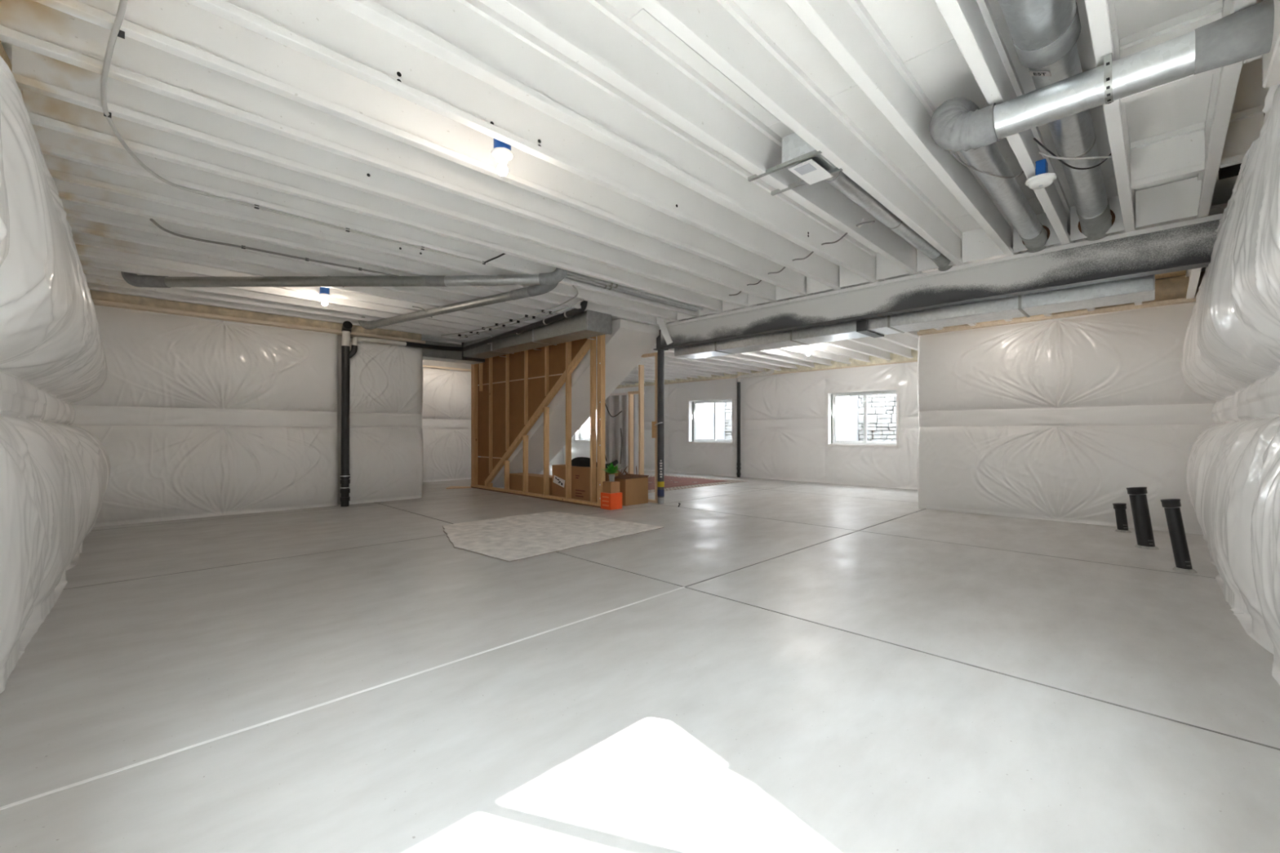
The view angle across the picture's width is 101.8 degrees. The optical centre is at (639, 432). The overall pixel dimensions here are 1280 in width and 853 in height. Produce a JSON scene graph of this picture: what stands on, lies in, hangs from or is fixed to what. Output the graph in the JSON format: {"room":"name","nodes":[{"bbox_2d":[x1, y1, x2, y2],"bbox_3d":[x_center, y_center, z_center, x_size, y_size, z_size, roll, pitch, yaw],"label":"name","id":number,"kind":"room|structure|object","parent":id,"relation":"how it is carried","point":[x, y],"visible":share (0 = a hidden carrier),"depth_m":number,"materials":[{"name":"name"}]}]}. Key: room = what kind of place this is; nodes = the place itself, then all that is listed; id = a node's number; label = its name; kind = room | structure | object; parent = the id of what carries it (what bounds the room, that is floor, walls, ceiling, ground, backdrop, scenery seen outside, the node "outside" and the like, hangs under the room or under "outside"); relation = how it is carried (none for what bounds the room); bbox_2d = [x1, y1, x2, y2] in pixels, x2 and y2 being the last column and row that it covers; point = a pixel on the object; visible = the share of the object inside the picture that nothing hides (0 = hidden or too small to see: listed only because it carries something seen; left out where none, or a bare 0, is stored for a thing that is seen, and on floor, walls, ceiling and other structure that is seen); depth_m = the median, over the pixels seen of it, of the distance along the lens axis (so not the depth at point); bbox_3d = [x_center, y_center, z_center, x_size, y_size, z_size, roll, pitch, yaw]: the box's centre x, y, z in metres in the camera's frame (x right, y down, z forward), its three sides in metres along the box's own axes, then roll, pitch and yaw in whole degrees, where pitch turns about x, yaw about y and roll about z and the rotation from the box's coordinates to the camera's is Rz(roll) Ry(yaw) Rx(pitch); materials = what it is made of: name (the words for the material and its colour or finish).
{"room":"unfinished basement","nodes":[
{"label":"unfinished basement","id":0,"kind":"room"},
{"bbox_2d":[0,40,111,693],"bbox_3d":[-3.240,-0.370,2.657,0.675,3.260,9.860,0,0,-45],"label":"wall","id":1,"kind":"structure","parent":0,"point":[55,473],"depth_m":2.52,"materials":[{"name":"plastic"}]},
{"bbox_2d":[0,113,9,266],"bbox_3d":[-1.196,-0.919,0.643,0.294,1.202,3.602,0,0,-45],"label":"blanket","id":2,"kind":"object","parent":1,"relation":"on","point":[4,211],"depth_m":1.73,"materials":[{"name":"white plastic"}]},
{"bbox_2d":[0,416,90,693],"bbox_3d":[-3.516,0.505,2.957,0.346,1.190,2.962,0,0,-42],"label":"blanket","id":3,"kind":"object","parent":1,"relation":"on","point":[45,486],"depth_m":2.60,"materials":[{"name":"white plastic"}]},
{"bbox_2d":[0,55,99,389],"bbox_3d":[-3.466,-0.919,3.009,0.430,1.202,2.953,0,0,-45],"label":"blanket","id":4,"kind":"object","parent":1,"relation":"on","point":[49,332],"depth_m":2.32,"materials":[{"name":"white plastic"}]},
{"bbox_2d":[40,324,107,404],"bbox_3d":[-5.503,-0.919,5.072,0.421,1.202,2.845,0,0,-45],"label":"blanket","id":5,"kind":"object","parent":1,"relation":"on","point":[91,378],"depth_m":4.68,"materials":[{"name":"white plastic"}]},
{"bbox_2d":[44,421,111,570],"bbox_3d":[-5.495,0.505,5.080,0.437,1.190,2.845,0,0,-45],"label":"blanket","id":6,"kind":"object","parent":1,"relation":"on","point":[95,457],"depth_m":4.60,"materials":[{"name":"white plastic"}]},
{"bbox_2d":[70,289,425,527],"bbox_3d":[-5.266,-0.370,7.310,4.390,3.260,0.414,0,0,-45],"label":"wall","id":7,"kind":"structure","parent":0,"point":[200,411],"depth_m":7.01,"materials":[{"name":"plastic"}]},
{"bbox_2d":[71,305,337,412],"bbox_3d":[-5.538,-0.910,6.903,2.770,1.180,0.221,0,0,-45],"label":"blanket","id":8,"kind":"object","parent":7,"relation":"on","point":[157,358],"depth_m":6.78,"materials":[{"name":"white plastic"}]},
{"bbox_2d":[73,425,337,527],"bbox_3d":[-5.538,0.505,6.903,2.770,1.190,0.222,0,0,-45],"label":"blanket","id":9,"kind":"object","parent":7,"relation":"on","point":[158,473],"depth_m":6.80,"materials":[{"name":"white plastic"}]},
{"bbox_2d":[341,337,422,413],"bbox_3d":[-4.091,-0.890,8.369,1.230,1.140,0.194,0,0,-45],"label":"blanket","id":10,"kind":"object","parent":7,"relation":"on","point":[385,378],"depth_m":8.32,"materials":[{"name":"white plastic"}]},
{"bbox_2d":[349,426,423,504],"bbox_3d":[-4.083,0.505,8.361,1.230,1.190,0.218,0,0,-45],"label":"blanket","id":11,"kind":"object","parent":7,"relation":"on","point":[386,464],"depth_m":8.29,"materials":[{"name":"white plastic"}]},
{"bbox_2d":[422,359,480,482],"bbox_3d":[-4.497,-0.370,12.021,3.760,3.260,0.360,0,0,-45],"label":"wall","id":12,"kind":"structure","parent":0,"point":[446,385],"depth_m":11.91,"materials":[{"name":"plastic"}]},
{"bbox_2d":[422,367,479,419],"bbox_3d":[-4.397,-0.890,11.991,3.500,1.139,0.160,0,0,-45],"label":"blanket","id":13,"kind":"object","parent":12,"relation":"on","point":[446,391],"depth_m":11.91,"materials":[{"name":"white plastic"}]},
{"bbox_2d":[422,428,480,482],"bbox_3d":[-4.397,0.502,11.992,3.500,1.196,0.156,0,0,-45],"label":"blanket","id":14,"kind":"object","parent":12,"relation":"on","point":[446,451],"depth_m":11.91,"materials":[{"name":"white plastic"}]},
{"bbox_2d":[549,447,564,465],"bbox_3d":[-3.960,-0.370,16.971,4.000,3.260,0.200,0,0,-45],"label":"wall","id":15,"kind":"structure","parent":0,"point":[557,459],"depth_m":17.98,"materials":[{"name":"paint"}]},
{"bbox_2d":[0,0,1270,385],"bbox_3d":[-1.290,-1.778,8.708,12.010,0.645,15.700,0,0,-45],"label":"ceiling","id":16,"kind":"structure","parent":0,"point":[636,131],"depth_m":3.18,"materials":[{"name":"paint"}]},
{"bbox_2d":[150,218,397,276],"bbox_3d":[-3.135,-1.635,4.805,2.039,0.031,0.276,0,0,-45],"label":"cable","id":17,"kind":"object","parent":16,"relation":"attached to","point":[155,223],"visible":0.94,"depth_m":4.68,"materials":[{"name":"grey plastic"}]},
{"bbox_2d":[100,0,485,264],"bbox_3d":[-2.329,-1.634,3.408,1.494,0.037,3.330,0,0,3],"label":"cable","id":18,"kind":"object","parent":16,"relation":"attached to","point":[116,32],"visible":1,"depth_m":2.95,"materials":[{"name":"grey plastic"}]},
{"bbox_2d":[318,286,330,306],"bbox_3d":[-3.748,-1.622,6.180,0.127,0.226,0.127,0,0,-45],"label":"holder","id":19,"kind":"object","parent":16,"relation":"attached to","point":[324,294],"visible":0.97,"depth_m":6.15,"materials":[{"name":"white plastic"}]},
{"bbox_2d":[318,293,330,299],"bbox_3d":[-3.748,-1.615,6.180,0.127,0.057,0.127,0,0,-45],"label":"lamp","id":20,"kind":"object","parent":19,"relation":"attached to","point":[324,295],"depth_m":6.15,"materials":[{"name":"white ceramic"}]},
{"bbox_2d":[120,267,567,288],"bbox_3d":[-3.080,-1.645,5.441,4.672,0.239,0.190,0,0,1],"label":"duct","id":21,"kind":"object","parent":16,"relation":"hanging from","point":[558,275],"visible":0.87,"depth_m":5.42,"materials":[{"name":"grey metal"}]},
{"bbox_2d":[358,283,558,328],"bbox_3d":[-2.535,-1.629,6.651,3.883,0.230,0.252,0,0,33],"label":"duct","id":22,"kind":"object","parent":16,"relation":"hanging from","point":[535,290],"visible":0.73,"depth_m":6.43,"materials":[{"name":"grey metal"}]},
{"bbox_2d":[351,299,587,351],"bbox_3d":[-2.588,-1.572,7.455,1.930,0.508,3.493,0,0,-45],"label":"drain pipe","id":23,"kind":"object","parent":16,"relation":"hanging from","point":[574,312],"visible":0.94,"depth_m":8.12,"materials":[{"name":"black plastic"}]},
{"bbox_2d":[484,253,505,262],"bbox_3d":[-1.244,-1.699,5.019,0.530,0.136,0.100,0,0,-7],"label":"cable","id":24,"kind":"object","parent":16,"relation":"attached to","point":[503,254],"visible":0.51,"depth_m":5.03,"materials":[{"name":"grey plastic"}]},
{"bbox_2d":[490,137,513,176],"bbox_3d":[-0.799,-1.605,3.019,0.127,0.226,0.127,0,0,-45],"label":"holder","id":25,"kind":"object","parent":16,"relation":"attached to","point":[501,152],"visible":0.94,"depth_m":2.99,"materials":[{"name":"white plastic"}]},
{"bbox_2d":[490,146,513,164],"bbox_3d":[-0.799,-1.599,3.019,0.127,0.057,0.127,0,0,-45],"label":"lamp","id":26,"kind":"object","parent":25,"relation":"attached to","point":[502,154],"depth_m":2.99,"materials":[{"name":"white ceramic"}]},
{"bbox_2d":[440,284,584,338],"bbox_3d":[-1.842,-1.633,7.408,0.536,0.034,3.935,0,0,-41],"label":"pipe","id":27,"kind":"object","parent":16,"relation":"attached to","point":[574,287],"visible":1,"depth_m":7.50,"materials":[{"name":"grey metal"}]},
{"bbox_2d":[421,309,611,364],"bbox_3d":[-2.364,-1.482,8.070,1.870,0.325,3.965,0,0,-45],"label":"duct","id":28,"kind":"object","parent":16,"relation":"hanging from","point":[587,324],"visible":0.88,"depth_m":7.96,"materials":[{"name":"grey metal"}]},
{"bbox_2d":[564,275,697,311],"bbox_3d":[-0.053,-1.730,6.481,2.390,0.058,0.058,0,0,-45],"label":"conduit","id":29,"kind":"object","parent":16,"relation":"attached to","point":[569,277],"visible":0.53,"depth_m":6.36,"materials":[{"name":"grey metal"}]},
{"bbox_2d":[566,271,702,311],"bbox_3d":[0.018,-1.730,6.410,2.390,0.058,0.058,0,0,-45],"label":"conduit","id":30,"kind":"object","parent":16,"relation":"attached to","point":[571,273],"visible":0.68,"depth_m":6.25,"materials":[{"name":"grey metal"}]},
{"bbox_2d":[747,133,842,195],"bbox_3d":[1.039,-1.731,3.376,0.457,0.198,0.495,0,0,-45],"label":"exhaust fan","id":31,"kind":"object","parent":16,"relation":"hanging from","point":[798,156],"visible":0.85,"depth_m":3.21,"materials":[{"name":"white"}]},
{"bbox_2d":[787,159,832,184],"bbox_3d":[1.075,-1.639,3.274,0.290,0.008,0.160,0,0,-45],"label":"grille","id":32,"kind":"object","parent":31,"relation":"attached to","point":[810,171],"depth_m":3.26,"materials":[{"name":"white plastic"}]},
{"bbox_2d":[728,220,875,295],"bbox_3d":[1.503,-1.718,5.361,0.048,0.039,2.466,0,0,-18],"label":"cable","id":33,"kind":"object","parent":16,"relation":"attached to","point":[868,222],"visible":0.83,"depth_m":4.97,"materials":[{"name":"grey plastic"}]},
{"bbox_2d":[804,346,812,355],"bbox_3d":[2.878,-1.387,8.888,0.127,0.134,0.127,0,0,-45],"label":"holder","id":34,"kind":"object","parent":16,"relation":"attached to","point":[808,348],"visible":1,"depth_m":8.86,"materials":[{"name":"white ceramic"}]},
{"bbox_2d":[824,171,952,271],"bbox_3d":[2.179,-1.705,4.338,2.556,0.184,0.136,0,0,-45],"label":"duct","id":35,"kind":"object","parent":16,"relation":"attached to","point":[842,183],"visible":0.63,"depth_m":4.04,"materials":[{"name":"silver metal"}]},
{"bbox_2d":[674,275,1155,359],"bbox_3d":[2.574,-1.318,6.378,0.540,0.284,5.316,0,0,-45],"label":"duct","id":36,"kind":"object","parent":16,"relation":"hanging from","point":[1140,289],"visible":0.67,"depth_m":5.46,"materials":[{"name":"metal"}]},
{"bbox_2d":[948,150,1023,177],"bbox_3d":[2.219,-1.737,3.331,0.738,0.174,0.026,0,0,-19],"label":"cable","id":37,"kind":"object","parent":16,"relation":"hanging from","point":[950,151],"visible":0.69,"depth_m":3.31,"materials":[{"name":"grey plastic"}]},
{"bbox_2d":[1025,159,1057,189],"bbox_3d":[2.524,-1.626,3.274,0.160,0.148,0.160,0,0,-45],"label":"smoke detector","id":38,"kind":"object","parent":16,"relation":"attached to","point":[1042,179],"visible":1,"depth_m":3.24,"materials":[{"name":"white plastic"}]},
{"bbox_2d":[998,0,1111,240],"bbox_3d":[2.543,-1.810,3.078,3.850,0.384,0.240,0,0,-45],"label":"duct","id":39,"kind":"object","parent":16,"relation":"attached to","point":[1045,34],"visible":0.97,"depth_m":2.57,"materials":[{"name":"silver metal"}]},
{"bbox_2d":[1033,137,1111,169],"bbox_3d":[2.677,-1.744,3.259,0.552,0.120,0.143,0,0,-3],"label":"cable","id":40,"kind":"object","parent":16,"relation":"hanging from","point":[1034,139],"visible":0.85,"depth_m":3.27,"materials":[{"name":"grey plastic"}]},
{"bbox_2d":[1038,151,1111,159],"bbox_3d":[2.707,-1.715,3.205,0.471,0.063,0.024,0,0,4],"label":"cable","id":41,"kind":"object","parent":16,"relation":"attached to","point":[1039,152],"visible":0.89,"depth_m":3.20,"materials":[{"name":"grey plastic"}]},
{"bbox_2d":[928,0,1274,253],"bbox_3d":[2.963,-1.654,3.341,2.864,0.372,1.255,0,0,-45],"label":"duct","id":42,"kind":"object","parent":16,"relation":"hanging from","point":[958,124],"visible":1,"depth_m":2.36,"materials":[{"name":"silver metal"}]},
{"bbox_2d":[0,465,1279,852],"bbox_3d":[-1.269,1.179,8.729,12.050,0.161,15.660,0,0,-45],"label":"floor","id":43,"kind":"structure","parent":0,"point":[775,666],"depth_m":2.24,"materials":[{"name":"concrete"}]},
{"bbox_2d":[339,320,357,506],"bbox_3d":[-4.377,-0.285,7.820,0.230,2.771,0.170,0,0,-45],"label":"stack","id":44,"kind":"object","parent":43,"relation":"on","point":[346,353],"visible":1,"depth_m":7.75,"materials":[{"name":"black plastic"}]},
{"bbox_2d":[445,486,471,488],"bbox_3d":[-3.637,1.089,10.430,0.474,0.020,0.324,0,0,-20],"label":"board offcut","id":45,"kind":"object","parent":43,"relation":"on","point":[449,487],"visible":1,"depth_m":10.31,"materials":[{"name":"brown wood"}]},
{"bbox_2d":[509,472,551,495],"bbox_3d":[-1.884,0.929,9.373,0.330,0.338,1.320,0,0,-45],"label":"carton","id":46,"kind":"object","parent":43,"relation":"on","point":[535,482],"visible":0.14,"depth_m":9.20,"materials":[{"name":"brown cardboard"}]},
{"bbox_2d":[471,334,604,507],"bbox_3d":[-1.938,-0.229,9.057,0.112,2.658,4.030,0,0,-45],"label":"wall","id":47,"kind":"structure","parent":43,"relation":"on","point":[513,391],"depth_m":9.12,"materials":[{"name":"brown wood"}]},
{"bbox_2d":[442,511,663,562],"bbox_3d":[-1.131,1.093,5.875,2.190,0.013,2.088,0,0,-45],"label":"carpet remnant","id":48,"kind":"object","parent":43,"relation":"on","point":[509,539],"visible":1,"depth_m":5.66,"materials":[{"name":"beige carpet"}]},
{"bbox_2d":[490,319,660,487],"bbox_3d":[-1.290,-0.280,9.130,0.907,2.720,3.755,0,0,-45],"label":"staircase","id":49,"kind":"structure","parent":43,"relation":"on","point":[628,340],"depth_m":8.60,"materials":[{"name":"paint"}]},
{"bbox_2d":[551,464,617,502],"bbox_3d":[-0.910,0.819,8.424,0.375,0.558,1.240,0,0,-45],"label":"carton","id":50,"kind":"object","parent":43,"relation":"on","point":[580,476],"visible":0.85,"depth_m":8.29,"materials":[{"name":"brown cardboard"}]},
{"bbox_2d":[571,457,596,466],"bbox_3d":[-0.912,0.465,8.450,0.260,0.146,0.681,0,0,-45],"label":"bag","id":51,"kind":"object","parent":50,"relation":"on","point":[578,461],"visible":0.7,"depth_m":8.35,"materials":[{"name":"black fabric"}]},
{"bbox_2d":[604,469,611,481],"bbox_3d":[-0.513,0.824,7.810,0.080,0.548,0.170,0,0,-45],"label":"carton","id":52,"kind":"object","parent":43,"relation":"on","point":[606,474],"visible":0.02,"depth_m":7.74,"materials":[{"name":"brown cardboard"}]},
{"bbox_2d":[604,459,618,468],"bbox_3d":[-0.456,0.480,7.993,0.071,0.115,0.371,0,0,31],"label":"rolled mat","id":53,"kind":"object","parent":52,"relation":"on","point":[615,462],"visible":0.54,"depth_m":8.02,"materials":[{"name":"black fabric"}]},
{"bbox_2d":[600,492,622,510],"bbox_3d":[-0.414,0.982,7.548,0.232,0.233,0.220,0,0,-45],"label":"carton","id":54,"kind":"object","parent":43,"relation":"on","point":[610,501],"visible":0.92,"depth_m":7.46,"materials":[{"name":"orange"}]},
{"bbox_2d":[602,480,619,493],"bbox_3d":[-0.417,0.784,7.545,0.180,0.158,0.180,0,0,-45],"label":"carton","id":55,"kind":"object","parent":54,"relation":"on","point":[608,486],"visible":0.92,"depth_m":7.48,"materials":[{"name":"brown cardboard"}]},
{"bbox_2d":[603,462,621,481],"bbox_3d":[-0.408,0.566,7.567,0.333,0.274,0.310,0,0,-11],"label":"potted plant","id":56,"kind":"object","parent":55,"relation":"on","point":[611,469],"visible":1,"depth_m":7.53,"materials":[{"name":"green plant"}]},
{"bbox_2d":[604,392,638,475],"bbox_3d":[-0.473,0.040,11.009,1.173,2.120,0.261,0,0,16],"label":"sheet","id":57,"kind":"object","parent":43,"relation":"on","point":[616,405],"visible":0.5,"depth_m":11.04,"materials":[{"name":"grey plastic"}]},
{"bbox_2d":[614,470,648,506],"bbox_3d":[-0.272,0.860,8.228,0.532,0.476,0.662,0,0,-45],"label":"carton","id":58,"kind":"object","parent":43,"relation":"on","point":[633,488],"visible":0.71,"depth_m":7.96,"materials":[{"name":"brown cardboard"}]},
{"bbox_2d":[614,465,637,474],"bbox_3d":[-0.390,0.819,10.166,0.682,0.579,0.440,0,0,34],"label":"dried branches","id":59,"kind":"object","parent":58,"relation":"on","point":[624,471],"visible":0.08,"depth_m":10.04,"materials":[{"name":"brown"}]},
{"bbox_2d":[627,352,657,502],"bbox_3d":[-0.006,-0.080,8.451,0.104,2.360,0.840,0,0,-45],"label":"frame","id":60,"kind":"object","parent":43,"relation":"on","point":[641,367],"visible":0.63,"depth_m":8.41,"materials":[{"name":"brown wood"}]},
{"bbox_2d":[653,329,668,503],"bbox_3d":[0.317,-0.250,8.111,0.180,2.700,0.184,0,0,-45],"label":"steel column","id":61,"kind":"structure","parent":43,"relation":"on","point":[660,352],"depth_m":8.06,"materials":[{"name":"grey metal"}]},
{"bbox_2d":[660,213,1223,349],"bbox_3d":[2.478,-1.474,5.922,0.180,0.349,5.970,0,0,-45],"label":"steel beam","id":62,"kind":"structure","parent":61,"relation":"on","point":[1185,245],"depth_m":4.99,"materials":[{"name":"grey metal"}]},
{"bbox_2d":[656,317,672,345],"bbox_3d":[0.368,-1.535,7.792,0.259,0.428,0.076,0,0,-9],"label":"board","id":63,"kind":"object","parent":62,"relation":"attached to","point":[660,322],"visible":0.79,"depth_m":7.78,"materials":[{"name":"white wood"}]},
{"bbox_2d":[647,474,748,493],"bbox_3d":[0.364,1.095,11.551,3.470,0.009,2.580,0,0,-45],"label":"patterned rug","id":64,"kind":"object","parent":43,"relation":"on","point":[671,482],"visible":0.5,"depth_m":11.54,"materials":[{"name":"red fabric"}]},
{"bbox_2d":[563,348,918,489],"bbox_3d":[1.706,-0.370,13.868,0.375,3.260,12.600,0,0,-45],"label":"wall","id":65,"kind":"structure","parent":43,"relation":"on","point":[783,412],"depth_m":11.95,"materials":[{"name":"plastic"}]},
{"bbox_2d":[563,435,596,464],"bbox_3d":[-1.756,0.510,17.199,0.099,1.180,2.594,0,0,-45],"label":"blanket","id":66,"kind":"object","parent":65,"relation":"on","point":[579,449],"depth_m":17.42,"materials":[{"name":"white plastic"}]},
{"bbox_2d":[574,425,596,441],"bbox_3d":[-1.591,-0.310,17.147,0.280,1.190,1.490,0,0,-45],"label":"window","id":67,"kind":"structure","parent":65,"relation":"attached to","point":[580,430],"depth_m":17.59,"materials":[{"name":"white plastic"}]},
{"bbox_2d":[582,409,596,438],"bbox_3d":[-0.919,-0.300,17.819,1.500,2.000,1.700,0,0,-45],"label":"window well","id":68,"kind":"object","parent":65,"relation":"attached to","point":[586,426],"visible":0.02,"depth_m":17.98,"materials":[{"name":"grey stone"}]},
{"bbox_2d":[613,383,669,422],"bbox_3d":[-0.027,-0.850,15.464,0.095,1.059,2.306,0,0,-45],"label":"blanket","id":69,"kind":"object","parent":65,"relation":"on","point":[649,388],"depth_m":15.12,"materials":[{"name":"white plastic"}]},
{"bbox_2d":[644,430,668,471],"bbox_3d":[-0.029,0.510,15.462,0.091,1.180,2.306,0,0,-45],"label":"blanket","id":70,"kind":"object","parent":65,"relation":"on","point":[649,442],"depth_m":15.07,"materials":[{"name":"white plastic"}]},
{"bbox_2d":[667,429,742,476],"bbox_3d":[1.659,0.510,13.787,0.100,1.180,2.450,0,0,-45],"label":"blanket","id":71,"kind":"object","parent":65,"relation":"on","point":[720,460],"depth_m":13.79,"materials":[{"name":"white plastic"}]},
{"bbox_2d":[668,377,742,421],"bbox_3d":[1.657,-0.850,13.785,0.088,1.059,2.450,0,0,-45],"label":"blanket","id":72,"kind":"object","parent":65,"relation":"on","point":[679,391],"depth_m":13.88,"materials":[{"name":"white plastic"}]},
{"bbox_2d":[687,396,734,444],"bbox_3d":[1.909,-0.310,13.647,0.280,1.190,1.490,0,0,-45],"label":"window","id":73,"kind":"structure","parent":65,"relation":"attached to","point":[691,413],"depth_m":13.82,"materials":[{"name":"white plastic"}]},
{"bbox_2d":[696,402,731,439],"bbox_3d":[2.581,-0.500,14.319,1.500,2.400,1.700,0,0,-45],"label":"window well","id":74,"kind":"object","parent":65,"relation":"attached to","point":[704,411],"visible":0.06,"depth_m":14.89,"materials":[{"name":"grey stone"}]},
{"bbox_2d":[736,368,773,477],"bbox_3d":[2.748,-0.224,12.452,0.122,2.648,1.154,0,0,-36],"label":"stack","id":75,"kind":"object","parent":65,"relation":"attached to","point":[770,372],"visible":0.96,"depth_m":12.85,"materials":[{"name":"black plastic"}]},
{"bbox_2d":[741,429,825,483],"bbox_3d":[3.294,0.510,12.162,0.108,1.180,2.161,0,0,-45],"label":"blanket","id":76,"kind":"object","parent":65,"relation":"on","point":[788,455],"depth_m":12.06,"materials":[{"name":"white plastic"}]},
{"bbox_2d":[742,369,826,420],"bbox_3d":[3.289,-0.850,12.157,0.127,1.059,2.161,0,0,-45],"label":"blanket","id":77,"kind":"object","parent":65,"relation":"on","point":[797,394],"depth_m":12.03,"materials":[{"name":"white plastic"}]},
{"bbox_2d":[826,386,900,447],"bbox_3d":[4.674,-0.310,10.882,0.280,1.190,1.490,0,0,-45],"label":"window","id":78,"kind":"structure","parent":65,"relation":"attached to","point":[846,393],"depth_m":10.96,"materials":[{"name":"white plastic"}]},
{"bbox_2d":[835,394,896,440],"bbox_3d":[5.346,-0.500,11.554,1.500,2.400,1.700,0,0,-45],"label":"window well","id":79,"kind":"object","parent":65,"relation":"attached to","point":[881,409],"visible":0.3,"depth_m":12.15,"materials":[{"name":"grey stone"}]},
{"bbox_2d":[824,361,918,417],"bbox_3d":[5.008,-0.850,10.445,0.114,1.059,2.690,0,0,-45],"label":"blanket","id":80,"kind":"object","parent":65,"relation":"on","point":[902,375],"depth_m":10.52,"materials":[{"name":"white plastic"}]},
{"bbox_2d":[824,428,918,489],"bbox_3d":[4.996,0.510,10.434,0.122,1.180,2.690,0,0,-45],"label":"blanket","id":81,"kind":"object","parent":65,"relation":"on","point":[868,466],"depth_m":10.58,"materials":[{"name":"white plastic"}]},
{"bbox_2d":[1112,502,1131,533],"bbox_3d":[5.375,0.943,5.797,0.142,0.322,0.159,0,0,-45],"label":"stub","id":82,"kind":"object","parent":43,"relation":"on","point":[1120,508],"visible":1,"depth_m":5.77,"materials":[{"name":"black plastic"}]},
{"bbox_2d":[1126,486,1159,550],"bbox_3d":[4.830,0.813,4.998,0.173,0.589,0.231,0,0,-45],"label":"stub","id":83,"kind":"object","parent":43,"relation":"on","point":[1138,496],"visible":1,"depth_m":4.96,"materials":[{"name":"black plastic"}]},
{"bbox_2d":[1160,498,1197,573],"bbox_3d":[4.325,0.818,4.175,0.142,0.577,0.209,0,0,-45],"label":"stub","id":84,"kind":"object","parent":43,"relation":"on","point":[1171,506],"visible":1,"depth_m":4.16,"materials":[{"name":"black plastic"}]},
{"bbox_2d":[916,271,1216,534],"bbox_3d":[5.303,-0.370,6.547,0.402,3.260,3.280,0,0,-45],"label":"wall","id":85,"kind":"structure","parent":0,"point":[1054,417],"depth_m":6.42,"materials":[{"name":"plastic"}]},
{"bbox_2d":[917,424,1215,534],"bbox_3d":[5.135,0.503,6.564,0.188,1.195,3.020,0,0,-45],"label":"blanket","id":86,"kind":"object","parent":85,"relation":"on","point":[1076,473],"depth_m":6.47,"materials":[{"name":"white plastic"}]},
{"bbox_2d":[917,302,1216,411],"bbox_3d":[5.136,-0.873,6.564,0.176,1.114,3.020,0,0,-45],"label":"blanket","id":87,"kind":"object","parent":85,"relation":"on","point":[1125,357],"depth_m":6.42,"materials":[{"name":"white plastic"}]},
{"bbox_2d":[1181,84,1279,684],"bbox_3d":[3.100,-0.370,2.450,9.350,3.260,0.600,0,0,-45],"label":"wall","id":88,"kind":"structure","parent":0,"point":[1230,357],"depth_m":2.75,"materials":[{"name":"plastic"}]},
{"bbox_2d":[1181,266,1239,402],"bbox_3d":[5.395,-0.919,4.916,2.138,1.202,0.358,0,0,-45],"label":"blanket","id":89,"kind":"object","parent":88,"relation":"on","point":[1203,380],"depth_m":4.80,"materials":[{"name":"white plastic"}]},
{"bbox_2d":[1186,422,1236,565],"bbox_3d":[5.410,0.505,4.901,2.138,1.190,0.322,0,0,-45],"label":"blanket","id":90,"kind":"object","parent":88,"relation":"on","point":[1198,460],"depth_m":4.71,"materials":[{"name":"white plastic"}]},
{"bbox_2d":[1196,137,1279,391],"bbox_3d":[3.872,-0.919,3.373,2.198,1.202,0.335,0,0,-45],"label":"blanket","id":91,"kind":"object","parent":88,"relation":"on","point":[1224,344],"depth_m":2.91,"materials":[{"name":"white plastic"}]},
{"bbox_2d":[1200,416,1279,653],"bbox_3d":[3.886,0.505,3.359,2.198,1.190,0.311,0,0,-45],"label":"blanket","id":92,"kind":"object","parent":88,"relation":"on","point":[1230,484],"depth_m":2.93,"materials":[{"name":"white plastic"}]},
{"bbox_2d":[1230,84,1279,359],"bbox_3d":[1.524,-0.919,0.982,4.504,1.202,0.310,0,0,-45],"label":"blanket","id":93,"kind":"object","parent":88,"relation":"on","point":[1255,289],"depth_m":2.09,"materials":[{"name":"white plastic"}]},
{"bbox_2d":[1250,425,1279,684],"bbox_3d":[1.551,0.505,0.955,4.504,1.190,0.248,0,0,-45],"label":"blanket","id":94,"kind":"object","parent":88,"relation":"on","point":[1265,513],"depth_m":2.30,"materials":[{"name":"white plastic"}]},
{"bbox_2d":[1262,0,1279,88],"bbox_3d":[2.472,-1.560,1.935,0.448,0.284,0.160,0,0,-45],"label":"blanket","id":95,"kind":"object","parent":88,"relation":"attached to","point":[1271,60],"visible":0.58,"depth_m":2.00,"materials":[{"name":"white"}]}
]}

